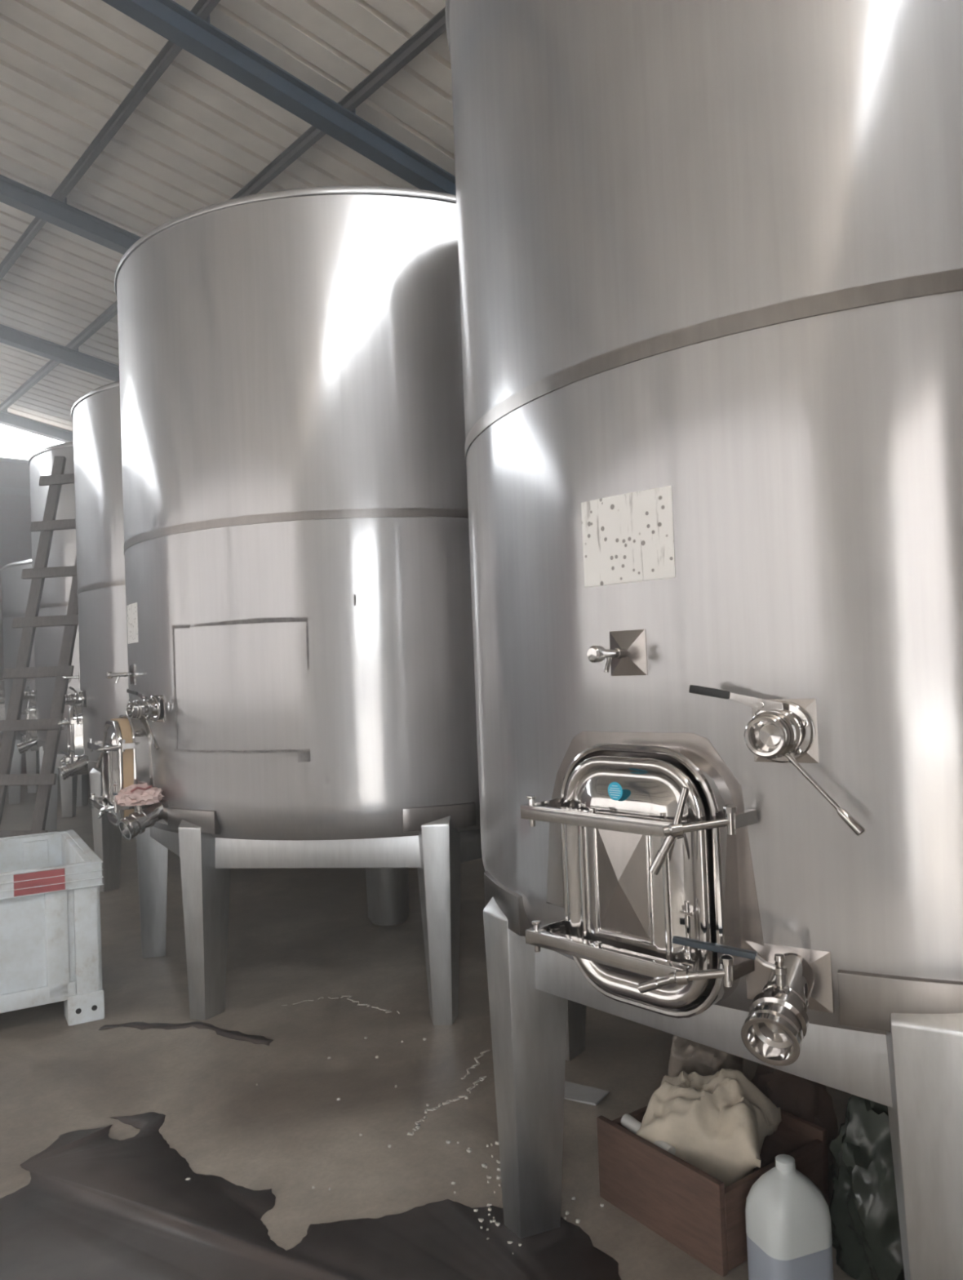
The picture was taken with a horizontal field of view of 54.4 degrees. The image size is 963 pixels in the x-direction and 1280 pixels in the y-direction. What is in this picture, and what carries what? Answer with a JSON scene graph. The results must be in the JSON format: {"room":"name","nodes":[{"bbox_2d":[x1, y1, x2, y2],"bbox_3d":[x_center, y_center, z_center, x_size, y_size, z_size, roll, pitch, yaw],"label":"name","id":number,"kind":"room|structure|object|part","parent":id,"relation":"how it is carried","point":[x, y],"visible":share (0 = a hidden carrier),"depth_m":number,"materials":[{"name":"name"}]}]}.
{"room":"processing plant","nodes":[
{"label":"processing plant","id":0,"kind":"room"},
{"bbox_2d":[0,462,59,774],"bbox_3d":[-10.067,-0.220,10.630,15.600,4.530,0.200,-1,-2,-41],"label":"wall","id":1,"kind":"structure","parent":0,"point":[15,535],"depth_m":13.45,"materials":[{"name":"brick"}]},
{"bbox_2d":[0,457,30,496],"bbox_3d":[-10.144,-2.283,10.676,15.600,0.520,0.271,-1,-2,-41],"label":"trim","id":2,"kind":"structure","parent":1,"relation":"attached to","point":[3,490],"depth_m":13.46,"materials":[{"name":"silver metal"}]},
{"bbox_2d":[0,0,455,431],"bbox_3d":[-5.017,-3.618,4.687,16.200,1.541,16.421,-1,-2,-41],"label":"ceiling","id":3,"kind":"structure","parent":0,"point":[199,135],"depth_m":6.79,"materials":[{"name":"white metal"}]},
{"bbox_2d":[0,0,220,280],"bbox_3d":[-2.699,-3.734,6.835,0.054,0.093,16.250,-1,-2,-41],"label":"roof beam","id":4,"kind":"structure","parent":3,"relation":"attached to","point":[202,9],"depth_m":6.82,"materials":[{"name":"metal"}]},
{"bbox_2d":[0,6,446,411],"bbox_3d":[-1.903,-3.559,7.509,0.061,0.093,16.250,-1,-2,-41],"label":"roof beam","id":5,"kind":"structure","parent":3,"relation":"attached to","point":[436,26],"depth_m":6.73,"materials":[{"name":"metal"}]},
{"bbox_2d":[0,774,855,1279],"bbox_3d":[-3.195,1.766,3.752,60.000,0.300,70.001,-1,-2,-41],"label":"floor","id":6,"kind":"structure","parent":0,"point":[295,935],"depth_m":3.30,"materials":[{"name":"concrete"}]},
{"bbox_2d":[0,455,78,837],"bbox_3d":[-3.519,0.059,7.565,0.616,3.336,1.071,-2,-1,11],"label":"ladder","id":7,"kind":"object","parent":6,"relation":"on","point":[22,671],"visible":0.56,"depth_m":7.48,"materials":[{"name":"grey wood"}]},
{"bbox_3d":[-3.323,0.050,7.529,0.091,3.335,1.067,-2,-1,11],"label":"rail","id":8,"kind":"part","parent":7,"relation":"part of","materials":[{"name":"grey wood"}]},
{"bbox_2d":[0,558,88,806],"bbox_3d":[-4.482,0.317,11.507,2.466,3.070,2.477,-3,-2,27],"label":"tank","id":9,"kind":"object","parent":6,"relation":"on","point":[15,589],"visible":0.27,"depth_m":10.61,"materials":[{"name":"silver metal"}]},
{"bbox_3d":[-5.342,1.456,10.720,0.158,0.821,0.199,-1,-2,-32],"label":"leg","id":10,"kind":"part","parent":9,"relation":"part of","materials":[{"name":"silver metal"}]},
{"bbox_3d":[-5.594,1.490,11.698,0.158,0.821,0.199,-2,-1,-6],"label":"leg","id":11,"kind":"part","parent":9,"relation":"part of","materials":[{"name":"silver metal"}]},
{"bbox_3d":[-4.417,1.411,10.305,0.199,0.821,0.158,-2,-1,-2],"label":"leg","id":12,"kind":"part","parent":9,"relation":"part of","materials":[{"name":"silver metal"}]},
{"bbox_2d":[0,829,104,1026],"bbox_3d":[-2.318,1.264,3.960,1.228,0.645,0.975,-1,-2,-30],"label":"plastic bin","id":13,"kind":"object","parent":6,"relation":"on","point":[51,882],"visible":1,"depth_m":3.78,"materials":[{"name":"white plastic"}]},
{"bbox_3d":[-1.763,0.966,3.739,0.185,0.084,0.010,-1,-2,-30],"label":"red panel","id":14,"kind":"part","parent":13,"relation":"part of","materials":[{"name":"red plastic"}]},
{"bbox_2d":[16,441,136,839],"bbox_3d":[-3.100,-0.164,9.347,2.466,3.820,2.477,-3,-2,27],"label":"tank","id":15,"kind":"object","parent":6,"relation":"on","point":[55,594],"visible":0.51,"depth_m":8.41,"materials":[{"name":"silver metal"}]},
{"bbox_3d":[-4.287,0.941,8.778,0.204,0.089,0.075,-3,-2,40],"label":"handle","id":16,"kind":"part","parent":15,"relation":"part of","materials":[{"name":"silver metal"}]},
{"bbox_3d":[-4.268,0.686,8.773,0.202,0.156,0.061,-3,-1,20],"label":"handle","id":17,"kind":"part","parent":15,"relation":"part of","materials":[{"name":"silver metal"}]},
{"bbox_3d":[-4.305,0.805,8.948,0.036,0.460,0.336,-2,-1,-16],"label":"door","id":18,"kind":"part","parent":15,"relation":"part of","materials":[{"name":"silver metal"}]},
{"bbox_3d":[-3.990,0.960,8.532,0.037,0.101,0.295,-1,-2,-40],"label":"saddle plate","id":19,"kind":"part","parent":15,"relation":"part of","materials":[{"name":"silver metal"}]},
{"bbox_3d":[-3.945,1.350,8.550,0.158,0.821,0.199,-1,-2,-32],"label":"leg","id":20,"kind":"part","parent":15,"relation":"part of","materials":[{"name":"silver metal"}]},
{"bbox_3d":[-4.197,1.383,9.528,0.158,0.821,0.199,-2,-1,-6],"label":"leg","id":21,"kind":"part","parent":15,"relation":"part of","materials":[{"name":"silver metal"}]},
{"bbox_2d":[57,381,128,892],"bbox_3d":[-1.700,-0.183,7.066,2.466,3.638,2.477,-3,-1,22],"label":"tank","id":22,"kind":"object","parent":6,"relation":"on","point":[95,415],"visible":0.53,"depth_m":6.14,"materials":[{"name":"silver metal"}]},
{"bbox_3d":[-2.839,0.827,6.395,0.204,0.089,0.075,-3,-2,35],"label":"handle","id":23,"kind":"part","parent":22,"relation":"part of","materials":[{"name":"silver metal"}]},
{"bbox_3d":[-2.819,0.572,6.392,0.202,0.156,0.061,-3,-1,15],"label":"handle","id":24,"kind":"part","parent":22,"relation":"part of","materials":[{"name":"silver metal"}]},
{"bbox_3d":[-2.872,0.692,6.563,0.036,0.460,0.336,-2,-1,-21],"label":"door","id":25,"kind":"part","parent":22,"relation":"part of","materials":[{"name":"silver metal"}]},
{"bbox_2d":[62,675,78,682],"bbox_3d":[-2.890,0.274,6.606,0.109,0.053,0.062,-2,-1,0],"label":"tap","id":26,"kind":"object","parent":22,"relation":"on","point":[64,677],"depth_m":6.60,"materials":[{"name":"silver metal"}]},
{"bbox_3d":[-2.749,0.798,6.280,0.028,0.064,0.028,-1,-2,-34],"label":"stem","id":27,"kind":"part","parent":22,"relation":"part of","materials":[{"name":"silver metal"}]},
{"bbox_3d":[-2.693,0.494,6.239,0.017,0.133,0.127,-1,-2,-28],"label":"rod handle","id":28,"kind":"part","parent":22,"relation":"part of","materials":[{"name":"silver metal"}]},
{"bbox_3d":[-2.813,0.614,6.638,0.037,0.395,0.550,-2,-1,-19],"label":"polished plate","id":29,"kind":"part","parent":22,"relation":"part of","materials":[{"name":"silver metal"}]},
{"bbox_3d":[-2.690,0.399,6.342,0.018,0.112,0.112,-1,-2,-35],"label":"facet plate","id":30,"kind":"part","parent":22,"relation":"part of","materials":[{"name":"silver metal"}]},
{"bbox_3d":[-2.679,0.833,6.346,0.018,0.105,0.150,-1,-2,-34],"label":"facet plate","id":31,"kind":"part","parent":22,"relation":"part of","materials":[{"name":"silver metal"}]},
{"bbox_3d":[-2.525,0.847,6.178,0.037,0.101,0.295,-1,-2,-45],"label":"saddle plate","id":32,"kind":"part","parent":22,"relation":"part of","materials":[{"name":"silver metal"}]},
{"bbox_3d":[-2.479,1.236,6.197,0.199,0.821,0.158,-3,-2,30],"label":"leg","id":33,"kind":"part","parent":22,"relation":"part of","materials":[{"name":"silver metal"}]},
{"bbox_2d":[98,1021,273,1045],"bbox_3d":[-1.139,1.533,3.691,0.771,0.002,0.161,-3,-1,17],"label":"water streak","id":34,"kind":"object","parent":6,"relation":"on","point":[237,1035],"visible":1,"depth_m":3.71,"materials":[{"name":"liquid"}]},
{"bbox_2d":[87,186,482,1025],"bbox_3d":[-0.536,-0.281,4.875,2.466,3.638,2.477,-2,-1,11],"label":"tank","id":35,"kind":"object","parent":6,"relation":"on","point":[300,674],"visible":0.82,"depth_m":3.71,"materials":[{"name":"silver metal"}]},
{"bbox_3d":[-1.653,0.586,4.123,0.018,0.200,0.118,-1,-2,-32],"label":"facet panel","id":36,"kind":"part","parent":35,"relation":"part of","materials":[{"name":"silver metal"}]},
{"bbox_3d":[-1.633,0.586,4.132,0.036,0.460,0.336,-1,-2,-32],"label":"door","id":37,"kind":"part","parent":35,"relation":"part of","materials":[{"name":"silver metal"}]},
{"bbox_3d":[-1.555,0.650,4.016,0.055,0.100,0.024,-1,-2,-32],"label":"stay rod","id":38,"kind":"part","parent":35,"relation":"part of","materials":[{"name":"silver metal"}]},
{"bbox_3d":[-1.570,0.719,3.972,0.204,0.089,0.075,-3,-2,24],"label":"handle","id":39,"kind":"part","parent":35,"relation":"part of","materials":[{"name":"silver metal"}]},
{"bbox_3d":[-1.549,0.465,3.975,0.202,0.156,0.061,-2,-1,4],"label":"handle","id":40,"kind":"part","parent":35,"relation":"part of","materials":[{"name":"silver metal"}]},
{"bbox_2d":[106,671,130,683],"bbox_3d":[-1.622,0.167,4.197,0.104,0.053,0.077,-2,-1,0],"label":"tap","id":41,"kind":"object","parent":35,"relation":"on","point":[109,675],"depth_m":4.19,"materials":[{"name":"silver metal"}]},
{"bbox_3d":[-1.577,0.155,4.225,0.018,0.090,0.090,-1,-2,-31],"label":"facet plate","id":42,"kind":"part","parent":35,"relation":"part of","materials":[{"name":"silver metal"}]},
{"bbox_3d":[-1.424,0.689,3.899,0.028,0.064,0.028,-4,-2,45],"label":"stem","id":43,"kind":"part","parent":35,"relation":"part of","materials":[{"name":"silver metal"}]},
{"bbox_2d":[114,782,164,806],"bbox_3d":[-1.429,0.641,3.919,0.199,0.083,0.158,-2,-2,-23],"label":"rag","id":44,"kind":"object","parent":35,"relation":"on","point":[139,794],"visible":1,"depth_m":3.87,"materials":[{"name":"pink fabric"}]},
{"bbox_3d":[-1.436,0.242,3.968,0.097,0.042,0.013,-4,-2,44],"label":"lever","id":45,"kind":"part","parent":35,"relation":"part of","materials":[{"name":"silver metal"}]},
{"bbox_3d":[-1.552,0.507,4.240,0.037,0.395,0.550,-1,-2,-30],"label":"polished plate","id":46,"kind":"part","parent":35,"relation":"part of","materials":[{"name":"silver metal"}]},
{"bbox_3d":[-1.360,0.385,3.872,0.017,0.133,0.127,-1,-2,-39],"label":"rod handle","id":47,"kind":"part","parent":35,"relation":"part of","materials":[{"name":"silver metal"}]},
{"bbox_3d":[-1.651,1.168,4.715,0.158,0.821,0.199,-2,-2,-23],"label":"leg","id":48,"kind":"part","parent":35,"relation":"part of","materials":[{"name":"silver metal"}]},
{"bbox_3d":[-1.376,0.290,3.974,0.112,0.112,0.018,-4,-2,44],"label":"facet plate","id":49,"kind":"part","parent":35,"relation":"part of","materials":[{"name":"silver metal"}]},
{"bbox_3d":[-1.367,0.725,3.977,0.150,0.105,0.018,-4,-2,45],"label":"facet plate","id":50,"kind":"part","parent":35,"relation":"part of","materials":[{"name":"silver metal"}]},
{"bbox_3d":[-1.185,0.738,3.840,0.295,0.101,0.037,-3,-2,34],"label":"saddle plate","id":51,"kind":"part","parent":35,"relation":"part of","materials":[{"name":"silver metal"}]},
{"bbox_3d":[-1.145,1.128,3.864,0.199,0.821,0.158,-3,-1,19],"label":"leg","id":52,"kind":"part","parent":35,"relation":"part of","materials":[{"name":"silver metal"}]},
{"bbox_3d":[-0.165,1.087,3.710,0.199,0.821,0.158,-2,-1,1],"label":"leg","id":53,"kind":"part","parent":35,"relation":"part of","materials":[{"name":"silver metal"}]},
{"bbox_3d":[-0.166,0.695,3.680,0.295,0.101,0.037,-2,-1,-16],"label":"saddle plate","id":54,"kind":"part","parent":35,"relation":"part of","materials":[{"name":"silver metal"}]},
{"bbox_2d":[0,1111,621,1279],"bbox_3d":[-0.769,1.480,2.110,2.237,0.002,1.333,-3,-2,27],"label":"puddle","id":55,"kind":"object","parent":6,"relation":"on","point":[94,1205],"visible":0.98,"depth_m":2.32,"materials":[{"name":"liquid"}]},
{"bbox_2d":[185,995,604,1254],"bbox_3d":[-0.262,1.483,3.056,1.151,0.006,1.902,-2,-1,0],"label":"lime flecks","id":56,"kind":"object","parent":6,"relation":"on","point":[482,1078],"visible":0.84,"depth_m":2.89,"materials":[{"name":"white"}]},
{"bbox_2d":[564,1080,609,1105],"bbox_3d":[0.310,1.457,3.019,0.176,0.007,0.104,-3,-2,30],"label":"strip","id":57,"kind":"object","parent":6,"relation":"on","point":[573,1091],"visible":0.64,"depth_m":3.01,"materials":[{"name":"grey metal"}]},
{"bbox_2d":[445,0,962,1279],"bbox_3d":[1.186,-0.400,2.709,2.466,3.638,2.477,-2,-1,0],"label":"tank","id":58,"kind":"object","parent":6,"relation":"on","point":[710,252],"visible":1,"depth_m":1.71,"materials":[{"name":"silver metal"}]},
{"bbox_3d":[0.057,0.654,2.344,0.037,0.101,0.295,-2,-1,-16],"label":"saddle plate","id":59,"kind":"part","parent":58,"relation":"part of","materials":[{"name":"silver metal"}]},
{"bbox_3d":[0.112,1.043,2.344,0.158,0.821,0.199,-1,-2,-33],"label":"leg","id":60,"kind":"part","parent":58,"relation":"part of","materials":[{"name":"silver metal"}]},
{"bbox_3d":[0.288,1.060,3.347,0.158,0.821,0.199,-3,-2,36],"label":"leg","id":61,"kind":"part","parent":58,"relation":"part of","materials":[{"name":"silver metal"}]},
{"bbox_2d":[586,645,628,672],"bbox_3d":[0.251,0.037,1.830,0.095,0.053,0.090,-2,-1,0],"label":"tap","id":62,"kind":"object","parent":58,"relation":"on","point":[595,654],"depth_m":1.82,"materials":[{"name":"silver metal"}]},
{"bbox_3d":[0.265,0.455,1.777,0.018,0.200,0.118,-1,-2,-43],"label":"facet panel","id":63,"kind":"part","parent":58,"relation":"part of","materials":[{"name":"silver metal"}]},
{"bbox_3d":[0.290,0.026,1.866,0.018,0.090,0.090,-1,-2,-42],"label":"facet plate","id":64,"kind":"part","parent":58,"relation":"part of","materials":[{"name":"silver metal"}]},
{"bbox_3d":[0.283,0.455,1.790,0.036,0.460,0.336,-1,-2,-43],"label":"door","id":65,"kind":"part","parent":58,"relation":"part of","materials":[{"name":"silver metal"}]},
{"bbox_3d":[0.310,0.378,1.883,0.037,0.395,0.550,-1,-2,-41],"label":"polished plate","id":66,"kind":"part","parent":58,"relation":"part of","materials":[{"name":"silver metal"}]},
{"bbox_3d":[0.381,0.519,1.690,0.055,0.100,0.024,-1,-2,-43],"label":"stay rod","id":67,"kind":"part","parent":58,"relation":"part of","materials":[{"name":"silver metal"}]},
{"bbox_3d":[0.375,0.588,1.644,0.204,0.089,0.075,-3,-1,13],"label":"handle","id":68,"kind":"part","parent":58,"relation":"part of","materials":[{"name":"silver metal"}]},
{"bbox_3d":[0.396,0.333,1.653,0.202,0.156,0.061,-2,-1,-7],"label":"handle","id":69,"kind":"part","parent":58,"relation":"part of","materials":[{"name":"silver metal"}]},
{"bbox_3d":[0.477,0.111,1.640,0.097,0.042,0.013,-3,-2,33],"label":"lever","id":70,"kind":"part","parent":58,"relation":"part of","materials":[{"name":"silver metal"}]},
{"bbox_3d":[0.479,0.541,1.579,0.048,0.028,0.016,-3,-1,21],"label":"lever","id":71,"kind":"part","parent":58,"relation":"part of","materials":[{"name":"silver metal"}]},
{"bbox_3d":[0.501,0.558,1.572,0.028,0.064,0.028,-3,-2,34],"label":"stem","id":72,"kind":"part","parent":58,"relation":"part of","materials":[{"name":"silver metal"}]},
{"bbox_3d":[0.535,0.161,1.658,0.112,0.112,0.018,-3,-2,33],"label":"facet plate","id":73,"kind":"part","parent":58,"relation":"part of","materials":[{"name":"silver metal"}]},
{"bbox_3d":[0.542,0.595,1.659,0.150,0.105,0.018,-3,-2,34],"label":"facet plate","id":74,"kind":"part","parent":58,"relation":"part of","materials":[{"name":"silver metal"}]},
{"bbox_3d":[0.570,0.255,1.560,0.127,0.133,0.017,-3,-2,40],"label":"rod handle","id":75,"kind":"part","parent":58,"relation":"part of","materials":[{"name":"silver metal"}]},
{"bbox_3d":[0.751,0.608,1.558,0.295,0.101,0.037,-3,-2,23],"label":"saddle plate","id":76,"kind":"part","parent":58,"relation":"part of","materials":[{"name":"silver metal"}]},
{"bbox_3d":[0.780,0.999,1.588,0.199,0.821,0.158,-3,-2,31],"label":"leg","id":77,"kind":"part","parent":58,"relation":"part of","materials":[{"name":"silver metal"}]},
{"bbox_2d":[596,1105,830,1276],"bbox_3d":[0.585,1.334,2.390,0.400,0.205,0.410,-1,-2,-35],"label":"wooden crate","id":78,"kind":"object","parent":6,"relation":"on","point":[689,1207],"visible":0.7,"depth_m":2.27,"materials":[{"name":"brown wood"}]},
{"bbox_2d":[621,1113,675,1155],"bbox_3d":[0.420,1.253,2.370,0.031,0.053,0.164,-1,-2,-35],"label":"roll","id":79,"kind":"object","parent":78,"relation":"in","point":[628,1122],"visible":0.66,"depth_m":2.39,"materials":[{"name":"white paper"}]},
{"bbox_2d":[667,1035,743,1077],"bbox_3d":[0.631,1.157,2.619,0.214,0.224,0.259,-3,-2,31],"label":"plastic film","id":80,"kind":"object","parent":78,"relation":"in","point":[690,1056],"visible":0.38,"depth_m":2.53,"materials":[{"name":"beige plastic"}]},
{"bbox_2d":[636,1068,782,1187],"bbox_3d":[0.568,1.234,2.375,0.336,0.274,0.230,-3,-2,31],"label":"cloth sack","id":81,"kind":"object","parent":78,"relation":"in","point":[719,1123],"visible":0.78,"depth_m":2.31,"materials":[{"name":"beige fabric"}]},
{"bbox_2d":[745,1154,833,1279],"bbox_3d":[0.672,1.281,2.054,0.162,0.289,0.134,-2,-1,-20],"label":"plastic jug","id":82,"kind":"object","parent":6,"relation":"on","point":[788,1224],"visible":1,"depth_m":2.00,"materials":[{"name":"white plastic"}]},
{"bbox_2d":[751,1064,838,1170],"bbox_3d":[0.852,1.291,2.586,0.243,0.279,0.217,-2,-1,-11],"label":"sack","id":83,"kind":"object","parent":6,"relation":"on","point":[810,1100],"visible":0.37,"depth_m":2.53,"materials":[{"name":"brown fabric"}]},
{"bbox_2d":[829,1094,905,1279],"bbox_3d":[0.939,1.207,2.135,0.298,0.419,0.332,-3,-2,38],"label":"plastic bag","id":84,"kind":"object","parent":6,"relation":"on","point":[866,1237],"visible":0.44,"depth_m":2.06,"materials":[{"name":"plastic"}]},
{"bbox_3d":[0.864,-0.664,9.719,0.200,4.530,15.450,-1,-2,-41],"label":"wall","id":85,"kind":"structure","parent":0,"visible":0},
{"bbox_2d":[0,408,73,442],"bbox_3d":[-9.881,-3.095,10.354,15.800,1.593,0.134,-1,-2,-41],"label":"roof beam","id":86,"kind":"structure","parent":85,"relation":"attached to","point":[7,419],"depth_m":13.36,"materials":[{"name":"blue metal"}]},
{"bbox_2d":[0,324,119,381],"bbox_3d":[-7.890,-3.228,8.035,15.800,1.593,0.131,-1,-2,-41],"label":"roof beam","id":87,"kind":"structure","parent":85,"relation":"attached to","point":[11,336],"depth_m":10.66,"materials":[{"name":"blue metal"}]},
{"bbox_2d":[0,174,141,254],"bbox_3d":[-5.911,-3.360,5.731,15.800,1.593,0.134,-1,-2,-41],"label":"roof beam","id":88,"kind":"structure","parent":85,"relation":"attached to","point":[13,193],"depth_m":7.81,"materials":[{"name":"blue metal"}]},
{"bbox_2d":[102,0,456,195],"bbox_3d":[-4.114,-3.480,3.639,15.800,1.593,0.130,-1,-2,-41],"label":"roof beam","id":89,"kind":"structure","parent":85,"relation":"attached to","point":[168,19],"depth_m":6.05,"materials":[{"name":"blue metal"}]}
]}

